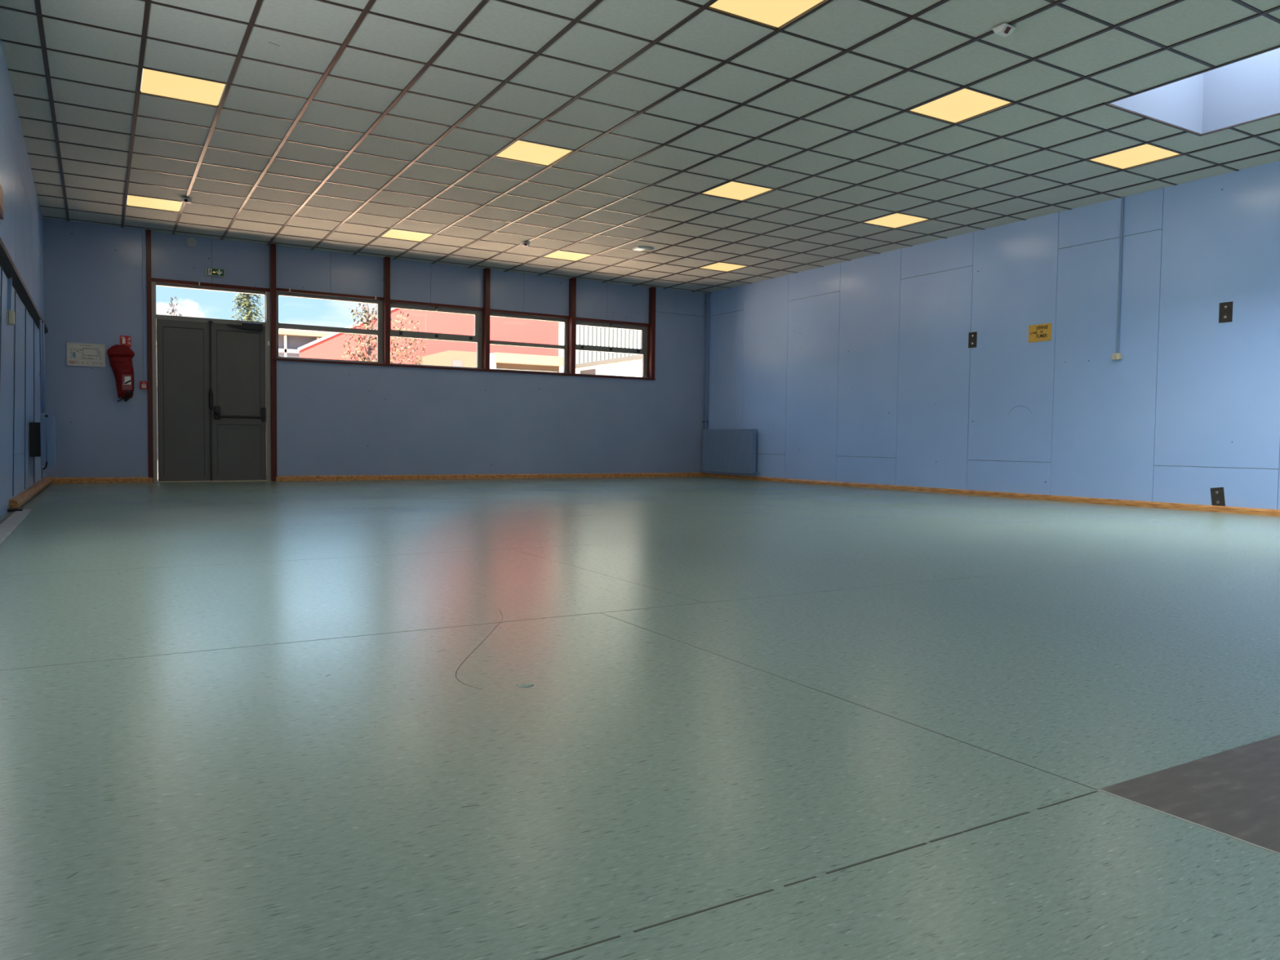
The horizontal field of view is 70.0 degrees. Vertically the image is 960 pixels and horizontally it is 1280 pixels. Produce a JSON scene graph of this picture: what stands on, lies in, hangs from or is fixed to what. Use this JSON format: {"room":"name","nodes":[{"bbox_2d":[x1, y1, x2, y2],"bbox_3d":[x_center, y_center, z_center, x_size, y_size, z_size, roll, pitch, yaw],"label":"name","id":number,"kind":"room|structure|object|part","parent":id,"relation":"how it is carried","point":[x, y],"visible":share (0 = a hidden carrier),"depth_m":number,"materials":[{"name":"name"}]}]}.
{"room":"community hall","nodes":[
{"label":"community hall","id":0,"kind":"room"},
{"bbox_2d":[0,37,46,516],"bbox_3d":[-2.531,-1.296,2.751,0.432,3.564,20.750,-1,3,-31],"label":"wall","id":1,"kind":"structure","parent":0,"point":[21,228],"depth_m":7.98,"materials":[{"name":"blue paint"}]},
{"bbox_2d":[0,182,4,219],"bbox_3d":[-4.333,-1.936,6.147,0.038,0.210,0.780,-1,3,-31],"label":"wooden board","id":2,"kind":"object","parent":1,"relation":"attached to","point":[2,214],"visible":1,"depth_m":6.36,"materials":[{"name":"red wood"}]},
{"bbox_2d":[7,277,12,310],"bbox_3d":[-4.966,-1.471,7.203,0.035,0.275,0.030,-1,3,-31],"label":"cable trunking","id":3,"kind":"object","parent":1,"relation":"attached to","point":[10,280],"visible":0.79,"depth_m":7.19,"materials":[{"name":"blue paint"}]},
{"bbox_2d":[6,310,14,324],"bbox_3d":[-4.963,-1.281,7.212,0.047,0.105,0.103,-1,3,-31],"label":"switch box","id":4,"kind":"object","parent":1,"relation":"attached to","point":[10,313],"visible":1,"depth_m":7.17,"materials":[{"name":"beige plastic"}]},
{"bbox_2d":[0,236,48,333],"bbox_3d":[-5.413,-1.666,8.005,0.063,0.095,7.550,-1,3,-30],"label":"wall ledge","id":5,"kind":"object","parent":1,"relation":"attached to","point":[9,268],"visible":0.81,"depth_m":7.62,"materials":[{"name":"black paint"}]},
{"bbox_2d":[7,476,53,511],"bbox_3d":[-6.326,0.107,9.565,0.101,0.088,4.991,-1,3,-30],"label":"baseboard","id":6,"kind":"structure","parent":1,"relation":"attached to","point":[15,503],"depth_m":8.49,"materials":[{"name":"brown wood"}]},
{"bbox_2d":[39,320,43,413],"bbox_3d":[-6.503,-1.202,9.924,0.034,1.068,0.028,-1,3,-31],"label":"pipe","id":7,"kind":"object","parent":1,"relation":"attached to","point":[40,321],"visible":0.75,"depth_m":9.92,"materials":[{"name":"blue metal"}]},
{"bbox_2d":[29,413,57,470],"bbox_3d":[-6.287,-0.409,9.638,0.211,0.576,0.961,-1,3,-31],"label":"radiator","id":8,"kind":"object","parent":1,"relation":"attached to","point":[43,434],"visible":1,"depth_m":9.30,"materials":[{"name":"blue metal"}]},
{"bbox_3d":[-6.248,-0.428,9.677,0.102,0.510,0.910,-1,3,-31],"label":"panel","id":9,"kind":"part","parent":8,"relation":"part of","materials":[{"name":"blue paint"}]},
{"bbox_2d":[41,322,45,413],"bbox_3d":[-6.561,-1.199,10.053,0.034,1.050,0.028,-1,3,-31],"label":"pipe","id":10,"kind":"object","parent":1,"relation":"attached to","point":[42,323],"visible":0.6,"depth_m":10.05,"materials":[{"name":"blue metal"}]},
{"bbox_2d":[42,217,707,477],"bbox_3d":[-3.323,-1.946,14.288,10.827,3.864,0.250,-1,3,-31],"label":"wall","id":11,"kind":"structure","parent":0,"point":[333,419],"depth_m":13.90,"materials":[{"name":"blue paint"}]},
{"bbox_2d":[66,342,105,367],"bbox_3d":[-7.185,-1.623,11.861,0.428,0.295,0.018,-1,3,-31],"label":"evacuation plan","id":12,"kind":"object","parent":11,"relation":"attached to","point":[82,354],"visible":1,"depth_m":11.86,"materials":[{"name":"white paper"}]},
{"bbox_2d":[106,344,134,401],"bbox_3d":[-6.806,-1.401,11.995,0.314,0.756,0.193,-1,3,-31],"label":"fire extinguisher","id":13,"kind":"object","parent":11,"relation":"attached to","point":[120,356],"visible":1,"depth_m":11.95,"materials":[{"name":"red fabric"}]},
{"bbox_2d":[120,335,131,346],"bbox_3d":[-6.801,-1.832,12.086,0.129,0.147,0.005,-1,3,-31],"label":"sign","id":14,"kind":"object","parent":11,"relation":"attached to","point":[124,340],"visible":1,"depth_m":12.09,"materials":[{"name":"red plastic"}]},
{"bbox_2d":[139,381,147,389],"bbox_3d":[-6.620,-1.264,12.196,0.088,0.107,0.050,-1,3,-31],"label":"button","id":15,"kind":"object","parent":11,"relation":"attached to","point":[143,384],"visible":1,"depth_m":12.18,"materials":[{"name":"red plastic"}]},
{"bbox_2d":[142,228,146,381],"bbox_3d":[-6.601,-2.324,12.174,0.035,2.012,0.016,-1,3,-31],"label":"cable trunking","id":16,"kind":"object","parent":11,"relation":"attached to","point":[143,230],"visible":1,"depth_m":12.17,"materials":[{"name":"blue paint"}]},
{"bbox_2d":[146,229,153,482],"bbox_3d":[-6.605,-1.652,12.309,0.057,3.362,0.218,-1,3,-31],"label":"post","id":17,"kind":"object","parent":11,"relation":"attached to","point":[148,284],"visible":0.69,"depth_m":12.21,"materials":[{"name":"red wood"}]},
{"bbox_2d":[186,237,196,247],"bbox_3d":[-6.132,-3.249,12.499,0.136,0.136,0.025,-1,3,-31],"label":"round cover","id":18,"kind":"object","parent":11,"relation":"attached to","point":[190,242],"visible":1,"depth_m":12.49,"materials":[{"name":"grey plastic"}]},
{"bbox_2d":[151,277,270,292],"bbox_3d":[-5.943,-2.695,12.691,1.493,0.050,0.145,-1,3,-31],"label":"rail","id":19,"kind":"object","parent":11,"relation":"attached to","point":[157,280],"visible":0.66,"depth_m":12.62,"materials":[{"name":"red wood"}]},
{"bbox_2d":[151,281,271,482],"bbox_3d":[-5.939,-1.324,12.713,1.493,2.690,0.228,-1,3,-31],"label":"door","id":20,"kind":"structure","parent":11,"relation":"in","point":[211,392],"depth_m":12.71,"materials":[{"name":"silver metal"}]},
{"bbox_3d":[-5.947,-2.427,12.705,1.386,0.485,0.060,-1,3,-31],"label":"transom frame","id":21,"kind":"part","parent":20,"relation":"part of","materials":[{"name":"grey metal"}]},
{"bbox_3d":[-5.958,-1.128,12.693,0.052,0.300,0.048,-1,3,-31],"label":"pull handle","id":22,"kind":"part","parent":20,"relation":"part of","materials":[{"name":"black plastic"}]},
{"bbox_3d":[-5.665,-0.420,12.927,0.558,0.707,0.005,-1,3,-31],"label":"kick panel","id":23,"kind":"part","parent":20,"relation":"part of","materials":[{"name":"grey paint"}]},
{"bbox_3d":[-5.568,-2.141,12.856,0.470,0.070,0.030,-1,3,-31],"label":"closer arm","id":24,"kind":"part","parent":20,"relation":"part of","materials":[{"name":"black plastic"}]},
{"bbox_2d":[205,267,224,277],"bbox_3d":[-5.880,-2.873,12.653,0.238,0.108,0.048,-1,3,-31],"label":"exit sign","id":25,"kind":"object","parent":11,"relation":"attached to","point":[213,272],"visible":1,"depth_m":12.64,"materials":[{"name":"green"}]},
{"bbox_2d":[269,243,276,480],"bbox_3d":[-5.264,-1.668,13.101,0.072,3.362,0.218,-1,3,-31],"label":"post","id":26,"kind":"object","parent":11,"relation":"attached to","point":[272,246],"visible":0.89,"depth_m":13.01,"materials":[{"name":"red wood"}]},
{"bbox_2d":[275,288,383,363],"bbox_3d":[-4.579,-2.255,13.520,1.546,1.000,0.145,-1,3,-31],"label":"window","id":27,"kind":"structure","parent":11,"relation":"in","point":[379,332],"depth_m":13.54,"materials":[{"name":"grey metal"}]},
{"bbox_2d":[51,472,706,483],"bbox_3d":[-3.189,-0.046,14.297,10.227,0.072,0.034,-1,3,-31],"label":"baseboard","id":28,"kind":"structure","parent":11,"relation":"attached to","point":[335,477],"depth_m":14.13,"materials":[{"name":"brown wood"}]},
{"bbox_2d":[382,256,390,364],"bbox_3d":[-3.860,-2.549,13.889,0.074,1.634,0.218,-1,3,-31],"label":"post","id":29,"kind":"object","parent":11,"relation":"attached to","point":[386,302],"visible":0.8,"depth_m":13.80,"materials":[{"name":"red wood"}]},
{"bbox_2d":[390,299,484,368],"bbox_3d":[-3.195,-2.263,14.339,1.524,0.982,0.145,-1,3,-31],"label":"window","id":30,"kind":"structure","parent":11,"relation":"in","point":[477,338],"depth_m":14.39,"materials":[{"name":"grey metal"}]},
{"bbox_2d":[270,357,655,380],"bbox_3d":[-2.539,-1.761,14.707,6.400,0.036,0.225,-1,3,-31],"label":"sill","id":31,"kind":"structure","parent":11,"relation":"attached to","point":[271,358],"depth_m":14.35,"materials":[{"name":"red wood"}]},
{"bbox_2d":[482,267,490,368],"bbox_3d":[-2.485,-2.566,14.702,0.075,1.634,0.218,-1,3,-31],"label":"post","id":32,"kind":"object","parent":11,"relation":"attached to","point":[486,272],"visible":0.8,"depth_m":14.62,"materials":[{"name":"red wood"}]},
{"bbox_2d":[489,308,569,373],"bbox_3d":[-1.851,-2.275,15.134,1.450,0.972,0.145,-1,3,-31],"label":"window","id":33,"kind":"structure","parent":11,"relation":"in","point":[564,347],"depth_m":15.18,"materials":[{"name":"grey metal"}]},
{"bbox_2d":[567,277,576,373],"bbox_3d":[-1.170,-2.583,15.480,0.080,1.634,0.218,-1,3,-31],"label":"post","id":34,"kind":"object","parent":11,"relation":"attached to","point":[572,282],"visible":0.8,"depth_m":15.40,"materials":[{"name":"red wood"}]},
{"bbox_2d":[575,317,649,377],"bbox_3d":[-0.513,-2.287,15.926,1.500,0.963,0.145,-1,3,-31],"label":"window","id":35,"kind":"structure","parent":11,"relation":"in","point":[644,330],"depth_m":15.99,"materials":[{"name":"grey metal"}]},
{"bbox_2d":[647,286,656,377],"bbox_3d":[0.187,-2.599,16.282,0.074,1.634,0.218,-1,3,-31],"label":"post","id":36,"kind":"object","parent":11,"relation":"attached to","point":[652,291],"visible":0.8,"depth_m":16.20,"materials":[{"name":"red wood"}]},
{"bbox_2d":[702,292,706,429],"bbox_3d":[1.182,-2.174,16.773,0.028,2.504,0.044,-1,3,-31],"label":"pipe","id":37,"kind":"object","parent":11,"relation":"attached to","point":[703,421],"visible":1,"depth_m":16.76,"materials":[{"name":"blue metal"}]},
{"bbox_2d":[0,476,1279,959],"bbox_3d":[2.036,0.532,5.377,10.927,0.203,21.060,-1,3,-31],"label":"floor","id":38,"kind":"structure","parent":0,"point":[648,717],"depth_m":2.08,"materials":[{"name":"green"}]},
{"bbox_2d":[0,509,31,545],"bbox_3d":[-3.944,0.347,5.572,0.152,0.006,4.700,-1,3,-31],"label":"threshold strip","id":39,"kind":"object","parent":38,"relation":"on","point":[8,524],"visible":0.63,"depth_m":6.45,"materials":[{"name":"metal"}]},
{"bbox_2d":[1097,734,1279,854],"bbox_3d":[3.594,0.638,1.017,4.032,0.001,3.968,-1,3,-31],"label":"mat","id":40,"kind":"object","parent":38,"relation":"on","point":[1234,793],"depth_m":1.69,"materials":[{"name":"grey"}]},
{"bbox_2d":[0,0,1279,293],"bbox_3d":[1.990,-3.075,5.280,10.827,0.310,21.050,-1,3,-31],"label":"ceiling","id":41,"kind":"structure","parent":0,"point":[335,126],"depth_m":7.81,"materials":[{"name":"mineral fibre ceiling tile"},{"name":"painted metal grid"}]},
{"bbox_2d":[126,195,182,211],"bbox_3d":[-5.725,-3.285,10.782,0.600,0.050,0.580,-1,3,-31],"label":"ceiling light","id":42,"kind":"object","parent":41,"relation":"attached to","point":[135,201],"visible":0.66,"depth_m":10.78,"materials":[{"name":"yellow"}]},
{"bbox_2d":[140,68,226,106],"bbox_3d":[-3.596,-3.106,7.186,0.600,0.050,0.580,-1,3,-31],"label":"ceiling light","id":43,"kind":"object","parent":41,"relation":"attached to","point":[154,82],"visible":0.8,"depth_m":7.18,"materials":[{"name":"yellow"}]},
{"bbox_2d":[181,196,191,203],"bbox_3d":[-5.208,-3.209,10.498,0.110,0.046,0.100,-1,3,-31],"label":"detector","id":44,"kind":"object","parent":41,"relation":"attached to","point":[188,200],"visible":1,"depth_m":10.47,"materials":[{"name":"white plastic"}]},
{"bbox_2d":[381,229,432,241],"bbox_3d":[-3.143,-3.318,12.309,0.600,0.050,0.580,-1,3,-31],"label":"ceiling light","id":45,"kind":"object","parent":41,"relation":"attached to","point":[393,233],"visible":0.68,"depth_m":12.31,"materials":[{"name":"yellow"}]},
{"bbox_2d":[520,241,529,246],"bbox_3d":[-1.584,-3.253,12.621,0.110,0.046,0.100,-1,3,-31],"label":"detector","id":46,"kind":"object","parent":41,"relation":"attached to","point":[523,243],"visible":1,"depth_m":12.59,"materials":[{"name":"white plastic"}]},
{"bbox_2d":[496,140,571,165],"bbox_3d":[-1.014,-3.138,8.713,0.600,0.050,0.580,-1,3,-31],"label":"ceiling light","id":47,"kind":"object","parent":41,"relation":"attached to","point":[519,150],"visible":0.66,"depth_m":8.71,"materials":[{"name":"yellow plastic"}]},
{"bbox_2d":[543,250,591,261],"bbox_3d":[-1.077,-3.344,13.531,0.600,0.050,0.580,-1,3,-31],"label":"ceiling light","id":48,"kind":"object","parent":41,"relation":"attached to","point":[559,254],"visible":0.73,"depth_m":13.54,"materials":[{"name":"yellow plastic"}]},
{"bbox_2d":[631,245,653,251],"bbox_3d":[0.044,-3.264,12.930,0.270,0.030,0.160,-1,3,-31],"label":"recessed light","id":49,"kind":"object","parent":41,"relation":"in","point":[636,248],"visible":1,"depth_m":12.88,"materials":[{"name":"white plastic"}]},
{"bbox_2d":[633,248,645,251],"bbox_3d":[-0.012,-3.253,12.897,0.120,0.009,0.140,-1,3,-31],"label":"diffuser","id":50,"kind":"object","parent":49,"relation":"attached to","point":[634,249],"depth_m":12.87,"materials":[{"name":"white"}]},
{"bbox_2d":[701,262,746,271],"bbox_3d":[1.292,-3.344,14.239,0.600,0.050,0.580,-1,3,-31],"label":"ceiling light","id":51,"kind":"object","parent":41,"relation":"attached to","point":[717,266],"visible":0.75,"depth_m":14.26,"materials":[{"name":"yellow plastic"}]},
{"bbox_2d":[702,181,770,199],"bbox_3d":[1.051,-3.164,9.935,0.600,0.050,0.580,-1,3,-31],"label":"ceiling light","id":52,"kind":"object","parent":41,"relation":"attached to","point":[735,190],"visible":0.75,"depth_m":9.93,"materials":[{"name":"yellow plastic"}]},
{"bbox_2d":[709,0,823,27],"bbox_3d":[0.811,-2.985,5.631,0.600,0.050,0.580,-1,3,-31],"label":"ceiling light","id":53,"kind":"object","parent":41,"relation":"attached to","point":[776,13],"visible":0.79,"depth_m":5.75,"materials":[{"name":"yellow plastic"}]},
{"bbox_2d":[863,213,928,227],"bbox_3d":[3.117,-3.190,11.157,0.600,0.050,0.580,-1,3,-31],"label":"ceiling light","id":54,"kind":"object","parent":41,"relation":"attached to","point":[895,220],"visible":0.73,"depth_m":11.16,"materials":[{"name":"yellow plastic"}]},
{"bbox_2d":[910,88,1010,122],"bbox_3d":[2.572,-3.036,7.367,0.600,0.050,0.580,-1,3,-31],"label":"ceiling light","id":55,"kind":"object","parent":41,"relation":"attached to","point":[964,104],"visible":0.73,"depth_m":7.36,"materials":[{"name":"yellow plastic"}]},
{"bbox_2d":[992,22,1015,37],"bbox_3d":[2.367,-2.920,5.947,0.110,0.046,0.100,-1,3,-31],"label":"detector","id":56,"kind":"object","parent":41,"relation":"attached to","point":[1005,29],"visible":1,"depth_m":5.92,"materials":[{"name":"white plastic"}]},
{"bbox_2d":[1090,143,1179,168],"bbox_3d":[4.638,-3.062,8.588,0.600,0.050,0.580,-1,3,-31],"label":"ceiling light","id":57,"kind":"object","parent":41,"relation":"attached to","point":[1144,153],"visible":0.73,"depth_m":8.58,"materials":[{"name":"yellow plastic"}]},
{"bbox_2d":[1104,44,1279,136],"bbox_3d":[4.938,-3.665,6.495,1.406,1.460,2.544,-1,3,-31],"label":"skylight","id":58,"kind":"object","parent":41,"relation":"attached to","point":[1246,90],"visible":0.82,"depth_m":7.66,"materials":[{"name":"blue paint"}]},
{"bbox_2d":[705,160,1279,509],"bbox_3d":[6.516,-1.409,8.101,0.200,3.564,20.750,-1,3,-31],"label":"wall","id":59,"kind":"structure","parent":0,"point":[864,370],"depth_m":10.89,"materials":[{"name":"blue paint"}]},
{"bbox_2d":[706,292,709,429],"bbox_3d":[1.247,-2.142,16.740,0.028,2.564,0.028,-1,3,-31],"label":"pipe","id":60,"kind":"object","parent":59,"relation":"attached to","point":[707,421],"visible":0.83,"depth_m":16.73,"materials":[{"name":"metal"}]},
{"bbox_2d":[702,428,759,474],"bbox_3d":[1.589,-0.512,16.116,0.139,0.768,1.602,-1,3,-31],"label":"radiator","id":61,"kind":"object","parent":59,"relation":"attached to","point":[725,451],"visible":1,"depth_m":16.02,"materials":[{"name":"blue metal"}]},
{"bbox_2d":[968,331,977,347],"bbox_3d":[4.256,-1.793,11.705,0.013,0.198,0.125,-1,3,-31],"label":"anchor plate","id":62,"kind":"object","parent":59,"relation":"attached to","point":[972,339],"visible":1,"depth_m":11.70,"materials":[{"name":"metal"}]},
{"bbox_2d":[704,473,1279,516],"bbox_3d":[6.431,0.345,8.051,0.034,0.062,20.600,-1,3,-31],"label":"baseboard","id":63,"kind":"structure","parent":59,"relation":"attached to","point":[1266,512],"depth_m":10.88,"materials":[{"name":"brown wood"}]},
{"bbox_2d":[1028,323,1051,342],"bbox_3d":[4.752,-1.749,10.871,0.009,0.204,0.303,-1,3,-31],"label":"no smoking sign","id":64,"kind":"object","parent":59,"relation":"attached to","point":[1040,332],"visible":1,"depth_m":10.86,"materials":[{"name":"yellow plastic"}]},
{"bbox_2d":[1111,353,1121,359],"bbox_3d":[5.231,-1.354,10.033,0.047,0.069,0.090,-1,3,-31],"label":"switch box","id":65,"kind":"object","parent":59,"relation":"attached to","point":[1114,356],"visible":1,"depth_m":10.01,"materials":[{"name":"beige plastic"}]},
{"bbox_2d":[1115,196,1124,353],"bbox_3d":[5.253,-2.236,10.001,0.022,1.704,0.028,-1,3,-31],"label":"cable trunking","id":66,"kind":"object","parent":59,"relation":"attached to","point":[1122,201],"visible":1,"depth_m":9.99,"materials":[{"name":"blue paint"}]},
{"bbox_2d":[1210,487,1225,506],"bbox_3d":[5.786,0.175,9.159,0.013,0.212,0.149,-1,3,-31],"label":"anchor plate","id":67,"kind":"object","parent":59,"relation":"attached to","point":[1217,494],"visible":1,"depth_m":9.15,"materials":[{"name":"metal"}]},
{"bbox_2d":[1218,301,1232,323],"bbox_3d":[5.812,-1.665,9.076,0.013,0.198,0.125,-1,3,-31],"label":"anchor plate","id":68,"kind":"object","parent":59,"relation":"attached to","point":[1225,310],"visible":1,"depth_m":9.07,"materials":[{"name":"metal"}]},
{"label":"outside","id":69,"kind":"structure","parent":0,"visible":0},
{"bbox_3d":[-21.966,-1.822,55.606,100.000,0.245,89.740,-1,3,-31],"label":"ground","id":70,"kind":"structure","parent":69,"visible":0},
{"bbox_2d":[166,296,182,315],"bbox_3d":[-8.207,-1.671,16.180,0.398,3.140,0.389,-1,3,-31],"label":"leafy sapling","id":71,"kind":"object","parent":70,"relation":"on","point":[171,304],"visible":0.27,"depth_m":16.09,"materials":[{"name":"green plant"}]},
{"bbox_2d":[155,321,337,414],"bbox_3d":[-10.842,-2.567,27.312,6.790,3.920,2.730,-1,3,-31],"label":"glazed hall","id":72,"kind":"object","parent":70,"relation":"on","point":[289,341],"visible":0.14,"depth_m":26.45,"materials":[{"name":"grey"}]},
{"bbox_3d":[-10.244,-3.117,26.427,6.650,1.120,0.060,-1,3,-31],"label":"panel","id":73,"kind":"part","parent":72,"relation":"part of","materials":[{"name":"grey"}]},
{"bbox_2d":[231,293,264,322],"bbox_3d":[-12.781,-4.212,29.582,2.285,6.965,2.179,3,3,41],"label":"conifer","id":74,"kind":"object","parent":70,"relation":"on","point":[250,313],"visible":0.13,"depth_m":29.53,"materials":[{"name":"green plant"}]},
{"bbox_2d":[336,302,425,364],"bbox_3d":[-5.057,-1.908,17.960,1.741,3.544,1.188,-1,3,-31],"label":"tree","id":75,"kind":"object","parent":70,"relation":"on","point":[366,314],"visible":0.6,"depth_m":17.84,"materials":[{"name":"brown plant"}]},
{"bbox_2d":[297,307,564,372],"bbox_3d":[-6.241,-3.753,25.930,7.280,6.524,3.892,-1,3,-31],"label":"building","id":76,"kind":"structure","parent":70,"relation":"on","point":[501,329],"depth_m":24.38,"materials":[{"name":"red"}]},
{"bbox_2d":[416,350,563,372],"bbox_3d":[-4.008,-1.907,24.689,3.899,2.996,0.798,-1,3,-31],"label":"annex","id":77,"kind":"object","parent":70,"relation":"on","point":[449,357],"visible":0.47,"depth_m":24.40,"materials":[{"name":"brown"}]},
{"bbox_2d":[452,360,462,367],"bbox_3d":[-4.796,-2.903,23.986,0.266,0.476,0.028,-1,3,-31],"label":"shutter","id":78,"kind":"object","parent":77,"relation":"hanging from","point":[455,362],"depth_m":23.97,"materials":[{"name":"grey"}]},
{"bbox_3d":[-3.094,-2.669,25.005,1.820,0.665,0.028,-1,3,-31],"label":"door panel","id":79,"kind":"part","parent":77,"relation":"part of","materials":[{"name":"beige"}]},
{"bbox_2d":[575,324,640,364],"bbox_3d":[-1.329,-3.915,30.947,6.286,6.545,6.608,-1,3,-31],"label":"building","id":80,"kind":"structure","parent":70,"relation":"on","point":[585,335],"depth_m":27.26,"materials":[{"name":"beige"}]},
{"bbox_2d":[575,354,642,377],"bbox_3d":[1.638,-1.731,24.442,5.048,2.807,6.580,-1,3,-31],"label":"white wing","id":81,"kind":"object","parent":70,"relation":"on","point":[628,366],"visible":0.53,"depth_m":23.53}
]}

